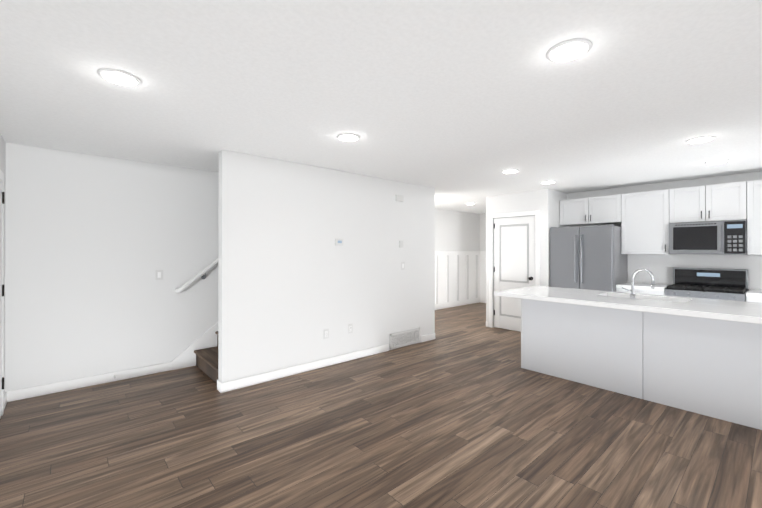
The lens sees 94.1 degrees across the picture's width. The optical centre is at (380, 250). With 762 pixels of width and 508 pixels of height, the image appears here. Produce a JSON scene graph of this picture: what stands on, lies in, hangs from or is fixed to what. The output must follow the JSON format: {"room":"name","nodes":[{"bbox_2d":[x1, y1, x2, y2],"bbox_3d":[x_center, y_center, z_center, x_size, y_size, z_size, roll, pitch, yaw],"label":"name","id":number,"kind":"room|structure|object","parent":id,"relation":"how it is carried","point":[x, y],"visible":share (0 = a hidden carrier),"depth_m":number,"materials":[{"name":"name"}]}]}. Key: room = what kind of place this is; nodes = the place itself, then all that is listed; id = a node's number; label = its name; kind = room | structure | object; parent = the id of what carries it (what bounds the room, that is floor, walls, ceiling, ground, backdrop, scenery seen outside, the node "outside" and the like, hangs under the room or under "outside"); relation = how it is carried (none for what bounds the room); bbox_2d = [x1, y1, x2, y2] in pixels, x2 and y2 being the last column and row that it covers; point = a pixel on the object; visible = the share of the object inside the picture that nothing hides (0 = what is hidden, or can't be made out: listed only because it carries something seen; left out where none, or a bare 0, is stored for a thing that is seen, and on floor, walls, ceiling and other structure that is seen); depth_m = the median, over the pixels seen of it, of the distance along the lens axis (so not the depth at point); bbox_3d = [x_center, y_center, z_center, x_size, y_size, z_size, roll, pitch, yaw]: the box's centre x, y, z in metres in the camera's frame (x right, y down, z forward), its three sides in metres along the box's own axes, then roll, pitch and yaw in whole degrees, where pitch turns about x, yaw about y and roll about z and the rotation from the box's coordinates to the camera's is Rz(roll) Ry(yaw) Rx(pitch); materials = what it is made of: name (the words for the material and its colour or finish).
{"room":"kitchen","nodes":[
{"label":"kitchen","id":0,"kind":"room"},
{"bbox_2d":[0,134,6,408],"bbox_3d":[-0.978,0.203,0.358,0.134,2.440,8.070,0,0,-41],"label":"wall","id":1,"kind":"structure","parent":0,"point":[2,155],"depth_m":3.10,"materials":[{"name":"white paint"}]},
{"bbox_2d":[0,170,4,417],"bbox_3d":[-2.950,0.377,2.739,0.080,2.100,1.050,0,0,-41],"label":"entry door","id":2,"kind":"structure","parent":1,"relation":"in","point":[2,197],"depth_m":3.03,"materials":[{"name":"white wood"}]},
{"bbox_2d":[5,143,216,391],"bbox_3d":[-1.781,0.210,4.949,4.760,2.440,0.120,0,0,-41],"label":"wall","id":3,"kind":"structure","parent":0,"point":[93,243],"depth_m":3.79,"materials":[{"name":"white paint"}]},
{"bbox_2d":[7,362,171,401],"bbox_3d":[-3.003,1.379,3.770,1.370,0.100,0.030,0,0,-41],"label":"baseboard","id":4,"kind":"structure","parent":3,"relation":"attached to","point":[46,389],"depth_m":3.70,"materials":[{"name":"white wood"}]},
{"bbox_2d":[155,270,162,279],"bbox_3d":[-2.592,0.289,4.145,0.075,0.115,0.011,0,0,-41],"label":"switch plate","id":5,"kind":"object","parent":3,"relation":"attached to","point":[158,274],"visible":1,"depth_m":4.14,"materials":[{"name":"white plastic"}]},
{"bbox_2d":[175,258,217,292],"bbox_3d":[-1.726,-0.251,4.841,1.894,1.525,0.108,0,0,-41],"label":"handrail","id":6,"kind":"object","parent":3,"relation":"attached to","point":[197,277],"visible":0.4,"depth_m":4.33,"materials":[{"name":"white paint"}]},
{"bbox_2d":[217,149,436,382],"bbox_3d":[-0.402,0.210,4.685,3.280,2.440,0.120,0,0,-41],"label":"wall","id":7,"kind":"structure","parent":0,"point":[283,280],"depth_m":4.25,"materials":[{"name":"white paint"}]},
{"bbox_2d":[218,344,388,392],"bbox_3d":[-0.752,1.379,4.305,2.284,0.100,0.044,0,0,-41],"label":"baseboard","id":8,"kind":"structure","parent":7,"relation":"attached to","point":[228,386],"depth_m":4.07,"materials":[{"name":"white wood"}]},
{"bbox_2d":[323,329,328,338],"bbox_3d":[-0.673,1.030,4.356,0.075,0.115,0.010,0,0,-41],"label":"electrical outlet plate","id":9,"kind":"object","parent":7,"relation":"attached to","point":[325,333],"visible":1,"depth_m":4.35,"materials":[{"name":"white plastic"}]},
{"bbox_2d":[335,239,342,245],"bbox_3d":[-0.527,-0.100,4.479,0.110,0.085,0.022,0,0,-41],"label":"thermostat","id":10,"kind":"object","parent":7,"relation":"attached to","point":[338,242],"visible":0.98,"depth_m":4.46,"materials":[{"name":"white plastic"}]},
{"bbox_2d":[348,324,352,333],"bbox_3d":[-0.396,1.020,4.600,0.075,0.115,0.010,0,0,-41],"label":"electrical outlet plate","id":11,"kind":"object","parent":7,"relation":"attached to","point":[350,328],"visible":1,"depth_m":4.60,"materials":[{"name":"white plastic"}]},
{"bbox_2d":[395,195,403,201],"bbox_3d":[0.271,-0.759,5.178,0.140,0.090,0.029,0,0,-41],"label":"door chime","id":12,"kind":"object","parent":7,"relation":"attached to","point":[400,198],"visible":0.96,"depth_m":5.16,"materials":[{"name":"white plastic"}]},
{"bbox_2d":[401,262,404,269],"bbox_3d":[0.325,0.231,5.236,0.075,0.115,0.011,0,0,-41],"label":"switch plate","id":13,"kind":"object","parent":7,"relation":"attached to","point":[402,265],"visible":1,"depth_m":5.23,"materials":[{"name":"white plastic"}]},
{"bbox_2d":[390,328,419,348],"bbox_3d":[0.367,1.306,5.270,0.630,0.210,0.013,0,0,-41],"label":"air vent","id":14,"kind":"object","parent":7,"relation":"in","point":[404,338],"visible":0.98,"depth_m":5.25,"materials":[{"name":"white metal"}]},
{"bbox_2d":[421,333,434,342],"bbox_3d":[0.745,1.381,5.604,0.340,0.100,0.014,0,0,-41],"label":"baseboard","id":15,"kind":"structure","parent":7,"relation":"attached to","point":[424,338],"depth_m":5.59,"materials":[{"name":"white"}]},
{"bbox_2d":[0,302,761,507],"bbox_3d":[2.188,1.478,3.626,9.210,0.100,8.790,0,0,-41],"label":"floor","id":16,"kind":"structure","parent":0,"point":[463,409],"depth_m":2.65,"materials":[{"name":"brown wood"}]},
{"bbox_2d":[172,322,217,383],"bbox_3d":[-0.902,0.231,4.984,3.385,2.400,0.984,0,0,-41],"label":"stairs","id":17,"kind":"structure","parent":16,"relation":"on","point":[201,353],"depth_m":4.32,"materials":[{"name":"brown wood"}]},
{"bbox_2d":[550,224,626,291],"bbox_3d":[3.320,0.527,5.709,0.812,1.810,0.893,0,0,-41],"label":"fridge","id":18,"kind":"object","parent":16,"relation":"on","point":[589,257],"visible":0.4,"depth_m":5.41,"materials":[{"name":"grey metal"}]},
{"bbox_2d":[616,290,664,294],"bbox_3d":[3.888,0.993,5.226,0.598,0.874,0.570,0,0,-41],"label":"base cabinet","id":19,"kind":"object","parent":16,"relation":"on","point":[655,292],"depth_m":4.95,"materials":[{"name":"white wood"}]},
{"bbox_2d":[616,282,666,289],"bbox_3d":[3.878,0.531,5.217,0.626,0.050,0.570,0,0,-41],"label":"countertop","id":20,"kind":"structure","parent":19,"relation":"on","point":[637,286],"depth_m":5.08,"materials":[{"name":"white stone"}]},
{"bbox_2d":[521,296,761,429],"bbox_3d":[2.815,0.991,3.679,0.839,0.875,2.420,0,0,-41],"label":"kitchen island","id":21,"kind":"object","parent":16,"relation":"on","point":[702,356],"depth_m":3.33,"materials":[{"name":"white wood"}]},
{"bbox_2d":[494,286,761,323],"bbox_3d":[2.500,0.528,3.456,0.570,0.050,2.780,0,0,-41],"label":"island countertop","id":22,"kind":"structure","parent":21,"relation":"on","point":[627,303],"depth_m":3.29,"materials":[{"name":"white stone"}]},
{"bbox_2d":[665,267,747,300],"bbox_3d":[4.291,0.840,4.687,0.699,1.180,0.756,0,0,-41],"label":"range","id":23,"kind":"object","parent":16,"relation":"on","point":[720,284],"visible":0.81,"depth_m":4.70,"materials":[{"name":"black metal"}]},
{"bbox_2d":[746,298,761,302],"bbox_3d":[4.781,0.992,4.213,0.598,0.874,0.591,0,0,-41],"label":"base cabinet","id":24,"kind":"object","parent":16,"relation":"on","point":[747,299],"depth_m":4.18,"materials":[{"name":"white wood"}]},
{"bbox_2d":[746,290,761,297],"bbox_3d":[5.103,0.529,3.827,0.626,0.050,1.596,0,0,-41],"label":"countertop","id":25,"kind":"structure","parent":24,"relation":"on","point":[750,293],"depth_m":4.20,"materials":[{"name":"white stone"}]},
{"bbox_2d":[0,0,761,213],"bbox_3d":[2.188,-1.072,3.630,9.210,0.120,8.790,0,0,-41],"label":"ceiling","id":26,"kind":"structure","parent":0,"point":[457,105],"depth_m":2.21,"materials":[{"name":"paint"}]},
{"bbox_2d":[97,68,140,85],"bbox_3d":[-1.517,-1.007,2.059,0.203,0.011,0.211,0,0,-41],"label":"recessed light","id":27,"kind":"object","parent":26,"relation":"in","point":[115,76],"depth_m":2.06,"materials":[{"name":"white"}]},
{"bbox_2d":[337,133,359,140],"bbox_3d":[-0.289,-1.006,3.142,0.205,0.011,0.205,0,0,-41],"label":"recessed light","id":28,"kind":"object","parent":26,"relation":"in","point":[345,136],"depth_m":3.15,"materials":[{"name":"white"}]},
{"bbox_2d":[546,39,591,61],"bbox_3d":[0.945,-1.008,1.786,0.210,0.011,0.205,0,0,-41],"label":"recessed light","id":29,"kind":"object","parent":26,"relation":"in","point":[569,50],"depth_m":1.78,"materials":[{"name":"white"}]},
{"bbox_2d":[685,136,715,142],"bbox_3d":[2.892,-1.006,3.209,0.221,0.011,0.201,0,0,-41],"label":"recessed light","id":30,"kind":"object","parent":26,"relation":"in","point":[704,138],"depth_m":3.20,"materials":[{"name":"white"}]},
{"bbox_2d":[437,209,480,250],"bbox_3d":[1.153,0.216,8.494,4.330,2.440,0.120,0,0,-41],"label":"wall","id":31,"kind":"structure","parent":0,"point":[456,230],"depth_m":9.16,"materials":[{"name":"white paint"}]},
{"bbox_2d":[435,251,480,309],"bbox_3d":[1.207,0.726,8.431,4.090,1.420,0.045,0,0,-41],"label":"trim","id":32,"kind":"structure","parent":31,"relation":"attached to","point":[460,278],"depth_m":9.09,"materials":[{"name":"white wood"}]},
{"bbox_2d":[481,214,484,250],"bbox_3d":[3.387,0.217,9.143,0.120,2.440,1.800,0,0,-41],"label":"wall","id":33,"kind":"structure","parent":0,"point":[482,215],"depth_m":9.72,"materials":[{"name":"white paint"}]},
{"bbox_2d":[481,251,485,302],"bbox_3d":[3.343,0.727,9.077,0.032,1.420,1.800,0,0,-41],"label":"trim","id":34,"kind":"structure","parent":33,"relation":"attached to","point":[483,253],"depth_m":9.70,"materials":[{"name":"white wood"}]},
{"bbox_2d":[485,196,492,326],"bbox_3d":[3.051,0.215,7.534,2.750,2.440,0.130,0,0,-41],"label":"wall","id":35,"kind":"structure","parent":0,"point":[489,200],"depth_m":6.65,"materials":[{"name":"white paint"}]},
{"bbox_2d":[493,189,552,286],"bbox_3d":[2.448,0.212,6.230,0.120,2.440,1.010,0,0,-41],"label":"wall","id":36,"kind":"structure","parent":0,"point":[542,200],"depth_m":5.90,"materials":[{"name":"white paint"}]},
{"bbox_2d":[489,210,539,331],"bbox_3d":[2.361,0.383,6.286,0.167,2.100,0.950,0,0,-41],"label":"pantry door","id":37,"kind":"structure","parent":36,"relation":"in","point":[514,250],"depth_m":6.31,"materials":[{"name":"white wood"}]},
{"bbox_2d":[553,190,568,227],"bbox_3d":[3.039,0.212,6.157,0.630,2.440,0.120,0,0,-41],"label":"wall","id":38,"kind":"structure","parent":0,"point":[557,196],"depth_m":6.06,"materials":[{"name":"white paint"}]},
{"bbox_2d":[569,172,761,289],"bbox_3d":[5.202,0.209,4.285,0.120,2.440,5.790,0,0,-41],"label":"wall","id":39,"kind":"structure","parent":0,"point":[753,176],"depth_m":5.27,"materials":[{"name":"white paint"}]},
{"bbox_2d":[560,194,619,227],"bbox_3d":[3.492,-0.643,5.867,0.347,0.430,0.913,0,0,-41],"label":"upper cabinet","id":40,"kind":"object","parent":39,"relation":"attached to","point":[600,209],"depth_m":5.73,"materials":[{"name":"white wood"}]},
{"bbox_2d":[620,189,675,253],"bbox_3d":[4.004,-0.399,5.285,0.347,0.920,0.634,0,0,-41],"label":"upper cabinet","id":41,"kind":"object","parent":39,"relation":"attached to","point":[643,215],"depth_m":5.18,"materials":[{"name":"white wood"}]},
{"bbox_2d":[628,254,761,289],"bbox_3d":[4.893,0.280,4.535,0.011,0.450,2.935,0,0,-41],"label":"backsplash","id":42,"kind":"structure","parent":39,"relation":"attached to","point":[660,267],"depth_m":5.11,"materials":[{"name":"white tile"}]},
{"bbox_2d":[668,216,746,254],"bbox_3d":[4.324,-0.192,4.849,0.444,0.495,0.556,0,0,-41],"label":"microwave","id":43,"kind":"object","parent":39,"relation":"attached to","point":[686,234],"depth_m":4.76,"materials":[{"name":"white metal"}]},
{"bbox_2d":[676,181,747,215],"bbox_3d":[4.426,-0.620,4.807,0.347,0.480,0.758,0,0,-41],"label":"upper cabinet","id":44,"kind":"object","parent":39,"relation":"attached to","point":[717,199],"depth_m":4.64,"materials":[{"name":"white wood"}]},
{"bbox_2d":[716,212,747,254],"bbox_3d":[4.561,-0.193,4.580,0.444,0.495,0.234,0,0,-41],"label":"control panel","id":45,"kind":"object","parent":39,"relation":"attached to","point":[725,218],"depth_m":4.47,"materials":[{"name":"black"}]},
{"bbox_2d":[748,180,761,254],"bbox_3d":[4.941,-0.401,4.222,0.347,0.920,0.919,0,0,-41],"label":"upper cabinet","id":46,"kind":"object","parent":39,"relation":"attached to","point":[754,187],"depth_m":4.36,"materials":[{"name":"white wood"}]}
]}

